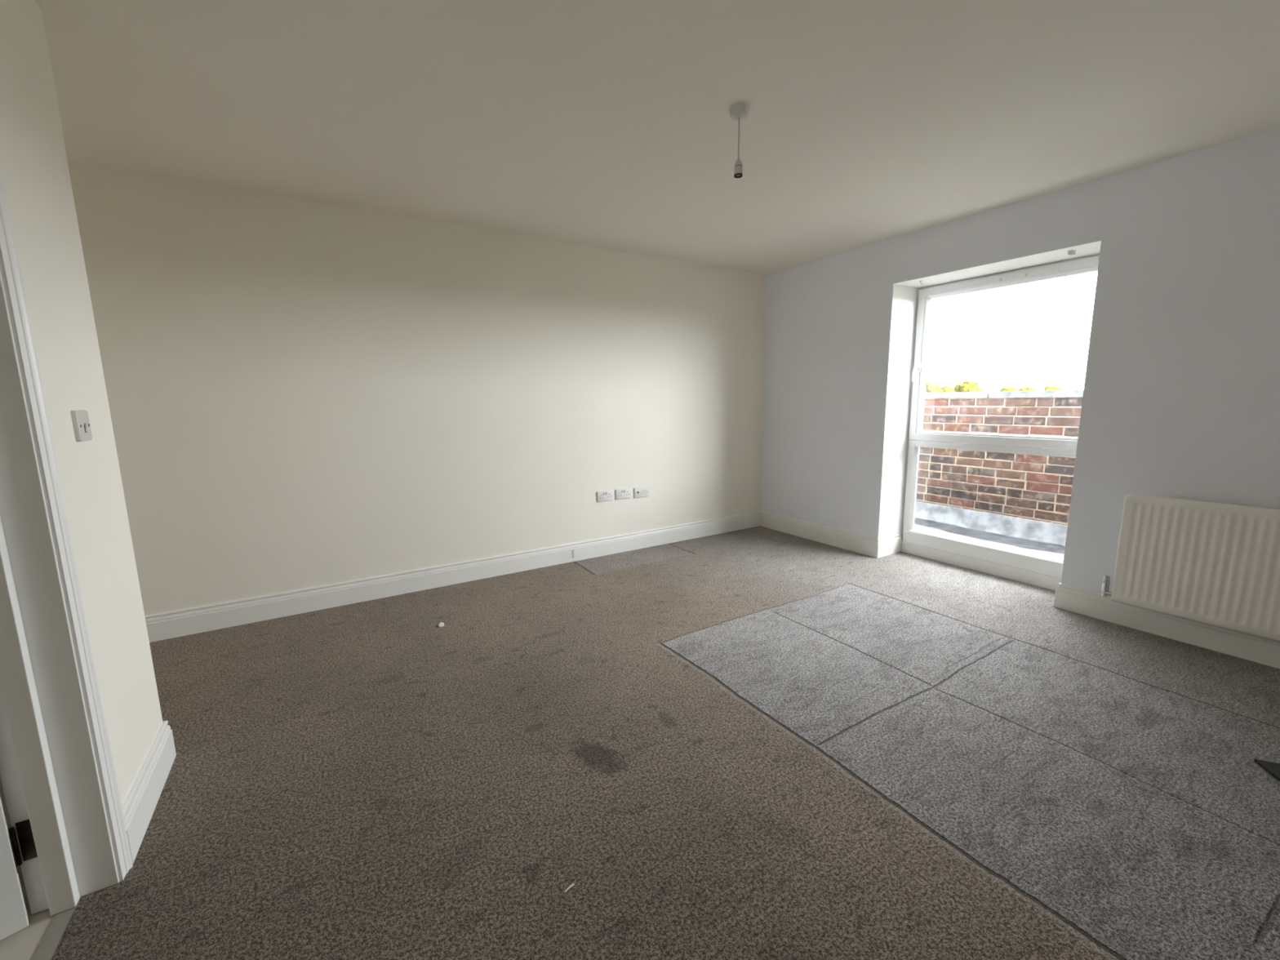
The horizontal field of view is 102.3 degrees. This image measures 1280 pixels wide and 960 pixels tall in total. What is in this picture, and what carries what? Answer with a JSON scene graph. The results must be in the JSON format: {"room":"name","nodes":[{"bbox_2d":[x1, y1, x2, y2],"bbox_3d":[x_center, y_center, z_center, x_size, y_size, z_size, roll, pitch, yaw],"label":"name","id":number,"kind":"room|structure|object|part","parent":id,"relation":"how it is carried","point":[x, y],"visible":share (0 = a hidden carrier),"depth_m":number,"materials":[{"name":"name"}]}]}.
{"room":"empty living room","nodes":[
{"label":"empty living room","id":0,"kind":"room"},
{"bbox_2d":[0,0,162,826],"bbox_3d":[-1.424,0.191,-0.040,1.360,2.600,3.290,-6,10,-31],"label":"wall","id":1,"kind":"structure","parent":0,"point":[33,162],"depth_m":1.45,"materials":[{"name":"white paint"}]},
{"bbox_2d":[0,269,119,915],"bbox_3d":[-1.278,0.133,0.865,0.160,2.030,0.790,-6,10,-31],"label":"door frame","id":2,"kind":"structure","parent":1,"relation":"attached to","point":[49,775],"depth_m":1.25,"materials":[{"name":"white wood"}]},
{"bbox_2d":[0,795,28,940],"bbox_3d":[-1.731,0.163,0.817,0.100,1.973,0.762,6,11,38],"label":"door","id":3,"kind":"structure","parent":2,"relation":"attached to","point":[14,917],"depth_m":1.23,"materials":[{"name":"white paint"}]},
{"bbox_2d":[0,164,133,881],"bbox_3d":[-1.203,0.106,0.908,0.017,2.070,0.880,-6,10,-31],"label":"trim","id":4,"kind":"structure","parent":1,"relation":"attached to","point":[10,268],"depth_m":1.26,"materials":[{"name":"white wood"}]},
{"bbox_2d":[70,409,92,441],"bbox_3d":[-1.562,-0.152,1.448,0.017,0.086,0.086,-6,10,-31],"label":"light switch","id":5,"kind":"object","parent":1,"relation":"attached to","point":[80,419],"visible":1,"depth_m":1.43,"materials":[{"name":"white plastic"}]},
{"bbox_2d":[121,720,176,863],"bbox_3d":[-2.471,0.980,1.644,2.143,0.148,0.886,2,9,16],"label":"baseboard","id":6,"kind":"structure","parent":1,"relation":"attached to","point":[140,805],"depth_m":1.61,"materials":[{"name":"white wood"}]},
{"bbox_2d":[67,162,766,615],"bbox_3d":[-1.069,-0.404,3.733,6.000,2.600,0.200,-6,10,-31],"label":"wall","id":7,"kind":"structure","parent":0,"point":[301,394],"depth_m":3.25,"materials":[{"name":"white paint"}]},
{"bbox_2d":[144,511,760,642],"bbox_3d":[-1.083,0.633,3.749,5.400,0.148,0.016,-6,10,-31],"label":"baseboard","id":8,"kind":"structure","parent":7,"relation":"attached to","point":[188,621],"depth_m":3.46,"materials":[{"name":"white wood"}]},
{"bbox_2d":[596,489,613,502],"bbox_3d":[-0.281,0.130,4.180,0.146,0.086,0.016,-6,10,-31],"label":"double socket","id":9,"kind":"object","parent":7,"relation":"attached to","point":[603,495],"visible":1,"depth_m":4.17,"materials":[{"name":"white plastic"}]},
{"bbox_2d":[615,487,631,499],"bbox_3d":[-0.136,0.114,4.268,0.146,0.086,0.016,-6,10,-31],"label":"double socket","id":10,"kind":"object","parent":7,"relation":"attached to","point":[624,493],"visible":1,"depth_m":4.26,"materials":[{"name":"white plastic"}]},
{"bbox_2d":[633,486,648,497],"bbox_3d":[0.014,0.104,4.363,0.146,0.086,0.012,-6,10,-31],"label":"outlet","id":11,"kind":"object","parent":7,"relation":"attached to","point":[643,491],"visible":1,"depth_m":4.36,"materials":[{"name":"white plastic"}]},
{"bbox_2d":[0,525,1279,959],"bbox_3d":[0.192,1.083,1.889,5.945,0.200,5.000,-6,10,-31],"label":"floor","id":12,"kind":"structure","parent":0,"point":[757,743],"depth_m":1.74,"materials":[{"name":"carpet"}]},
{"bbox_2d":[32,896,81,959],"bbox_3d":[-1.271,1.236,1.033,0.038,0.199,0.770,-6,10,-31],"label":"threshold","id":13,"kind":"object","parent":12,"relation":"on","point":[49,945],"visible":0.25,"depth_m":1.25,"materials":[{"name":"beige wood"}]},
{"bbox_2d":[438,622,444,626],"bbox_3d":[-1.132,0.824,2.940,0.030,0.016,0.034,-4,10,-22],"label":"paper scrap","id":14,"kind":"object","parent":12,"relation":"on","point":[441,624],"visible":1,"depth_m":2.94,"materials":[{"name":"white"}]},
{"bbox_2d":[564,883,574,893],"bbox_3d":[-0.184,1.067,1.349,0.004,0.006,0.030,8,12,43],"label":"white splinter","id":15,"kind":"object","parent":12,"relation":"on","point":[573,884],"visible":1,"depth_m":1.35,"materials":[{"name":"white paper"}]},
{"bbox_2d":[1253,759,1279,781],"bbox_3d":[2.151,0.980,1.633,0.195,0.030,0.285,-6,10,-31],"label":"flap","id":16,"kind":"object","parent":12,"relation":"on","point":[1273,768],"visible":1,"depth_m":1.74,"materials":[{"name":"black"}]},
{"bbox_2d":[34,0,1279,274],"bbox_3d":[0.181,-1.538,1.494,6.000,0.300,5.000,-6,10,-31],"label":"ceiling","id":17,"kind":"structure","parent":0,"point":[607,124],"depth_m":2.00,"materials":[{"name":"paint"}]},
{"bbox_2d":[728,102,750,177],"bbox_3d":[0.396,-1.352,2.069,0.082,0.250,0.082,-6,10,-31],"label":"pendant light","id":18,"kind":"object","parent":17,"relation":"hanging from","point":[738,112],"visible":1,"depth_m":2.05,"materials":[{"name":"white plastic"}]},
{"bbox_2d":[733,173,742,177],"bbox_3d":[0.398,-1.236,2.087,0.034,0.015,0.034,-6,10,-31],"label":"bulb socket","id":19,"kind":"object","parent":18,"relation":"attached to","point":[735,175],"depth_m":2.08,"materials":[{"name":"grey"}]},
{"bbox_2d":[760,126,1279,595],"bbox_3d":[2.629,-0.352,3.091,0.400,2.600,4.800,-6,10,-31],"label":"wall","id":20,"kind":"structure","parent":0,"point":[1181,397],"depth_m":2.77,"materials":[{"name":"white paint"}]},
{"bbox_2d":[760,511,902,558],"bbox_3d":[1.668,0.450,4.690,0.316,0.148,1.296,-6,10,-31],"label":"baseboard","id":21,"kind":"structure","parent":20,"relation":"attached to","point":[875,548],"depth_m":4.40,"materials":[{"name":"white wood"}]},
{"bbox_2d":[901,541,1061,590],"bbox_3d":[2.466,0.615,3.756,0.053,0.088,1.158,-6,10,-31],"label":"trim","id":22,"kind":"structure","parent":20,"relation":"attached to","point":[1046,581],"depth_m":3.71,"materials":[{"name":"white wood"}]},
{"bbox_2d":[878,240,1101,577],"bbox_3d":[2.330,-0.355,3.527,0.344,2.080,1.196,-6,10,-31],"label":"trim reveal","id":23,"kind":"structure","parent":20,"relation":"attached to","point":[905,294],"depth_m":3.95,"materials":[{"name":"paint"}]},
{"bbox_2d":[902,253,1099,577],"bbox_3d":[2.449,-0.408,3.594,0.141,1.991,1.188,-6,10,-31],"label":"window","id":24,"kind":"structure","parent":20,"relation":"in","point":[1046,446],"depth_m":3.70,"materials":[{"name":"white plastic"}]},
{"bbox_3d":[2.121,-0.821,3.967,0.054,0.124,0.024,-2,9,-9],"label":"lever","id":25,"kind":"part","parent":24,"relation":"part of","materials":[{"name":"white plastic"}]},
{"bbox_3d":[2.146,-0.865,3.969,0.011,0.072,0.024,-6,10,-31],"label":"handle","id":26,"kind":"part","parent":24,"relation":"part of","materials":[{"name":"white plastic"}]},
{"bbox_3d":[2.478,0.160,3.696,0.071,0.830,1.158,-6,10,-31],"label":"fixed frame","id":27,"kind":"part","parent":24,"relation":"part of","materials":[{"name":"white plastic"}]},
{"bbox_3d":[2.459,-0.816,3.540,0.065,1.139,1.158,-6,10,-31],"label":"sash","id":28,"kind":"part","parent":24,"relation":"part of","materials":[{"name":"white plastic"}]},
{"bbox_2d":[962,266,1058,288],"bbox_3d":[2.434,-1.335,3.417,0.014,0.034,0.560,-6,10,-31],"label":"vent","id":29,"kind":"object","parent":24,"relation":"attached to","point":[1042,272],"depth_m":3.39,"materials":[{"name":"white plastic"}]},
{"bbox_2d":[1067,249,1075,255],"bbox_3d":[2.483,-1.308,2.967,0.030,0.021,0.030,-6,10,-31],"label":"bracket","id":30,"kind":"object","parent":20,"relation":"attached to","point":[1073,251],"visible":1,"depth_m":2.96,"materials":[{"name":"white plastic"}]},
{"bbox_2d":[1053,582,1279,668],"bbox_3d":[3.189,0.807,2.272,0.316,0.148,2.146,-6,10,-31],"label":"baseboard","id":31,"kind":"structure","parent":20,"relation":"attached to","point":[1091,603],"depth_m":2.68,"materials":[{"name":"white wood"}]},
{"bbox_2d":[1101,493,1279,642],"bbox_3d":[2.852,0.417,2.384,0.100,0.597,1.066,-6,10,-31],"label":"radiator","id":32,"kind":"object","parent":20,"relation":"attached to","point":[1211,563],"visible":1,"depth_m":2.50,"materials":[{"name":"white metal"}]},
{"label":"outside","id":33,"kind":"structure","parent":0,"visible":0},
{"bbox_3d":[158.361,-8.644,102.692,430.000,0.200,600.000,-6,10,-31],"label":"ground","id":34,"kind":"structure","parent":33,"visible":0},
{"bbox_2d":[924,381,943,392],"bbox_3d":[34.208,-6.238,61.604,2.956,10.947,3.086,-6,10,-31],"label":"tree","id":35,"kind":"object","parent":34,"relation":"on","point":[930,387],"visible":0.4,"depth_m":60.05,"materials":[{"name":"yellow plant"}]},
{"bbox_2d":[939,385,954,392],"bbox_3d":[38.806,-6.690,65.494,3.067,10.520,2.832,-6,10,-31],"label":"tree","id":36,"kind":"object","parent":34,"relation":"on","point":[946,388],"visible":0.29,"depth_m":64.32,"materials":[{"name":"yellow plant"}]},
{"bbox_2d":[952,380,983,392],"bbox_3d":[37.775,-6.010,59.855,3.108,10.944,2.976,-6,10,-31],"label":"tree","id":37,"kind":"object","parent":34,"relation":"on","point":[966,386],"visible":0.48,"depth_m":58.34,"materials":[{"name":"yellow plant"}]},
{"bbox_2d":[998,386,1017,391],"bbox_3d":[41.070,-5.424,58.208,2.437,10.209,2.260,-6,10,-31],"label":"tree","id":38,"kind":"object","parent":34,"relation":"on","point":[1004,388],"visible":0.2,"depth_m":57.03,"materials":[{"name":"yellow plant"}]},
{"bbox_2d":[1017,386,1036,391],"bbox_3d":[44.679,-5.740,60.029,2.482,10.178,2.155,-2,9,-11],"label":"tree","id":39,"kind":"object","parent":34,"relation":"on","point":[1028,388],"visible":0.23,"depth_m":59.13,"materials":[{"name":"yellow plant"}]},
{"bbox_2d":[1041,385,1062,391],"bbox_3d":[41.924,-4.619,53.093,1.960,10.175,1.991,-1,9,-4],"label":"tree","id":40,"kind":"object","parent":34,"relation":"on","point":[1047,388],"visible":0.1,"depth_m":52.13,"materials":[{"name":"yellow plant"}]},
{"bbox_3d":[0.231,4.899,3.371,7.250,7.800,10.300,-6,10,-31],"label":"building base","id":41,"kind":"object","parent":34,"relation":"on","visible":0},
{"bbox_2d":[914,524,1064,559],"bbox_3d":[2.682,0.624,4.340,0.810,0.285,10.000,-6,10,-31],"label":"window frame","id":42,"kind":"structure","parent":41,"relation":"on","point":[1060,556],"depth_m":4.14,"materials":[{"name":"white plastic"}]},
{"bbox_2d":[914,517,1065,554],"bbox_3d":[2.869,0.460,4.434,0.333,0.003,10.000,-6,10,-31],"label":"roof edge","id":43,"kind":"structure","parent":42,"relation":"on","point":[1019,542],"depth_m":4.30,"materials":[{"name":"metal"}]},
{"bbox_2d":[914,390,1083,546],"bbox_3d":[3.057,-0.027,4.569,0.286,1.490,10.184,-6,10,-31],"label":"brick wall","id":44,"kind":"structure","parent":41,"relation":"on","point":[1018,495],"depth_m":4.36,"materials":[{"name":"brick"}]}
]}

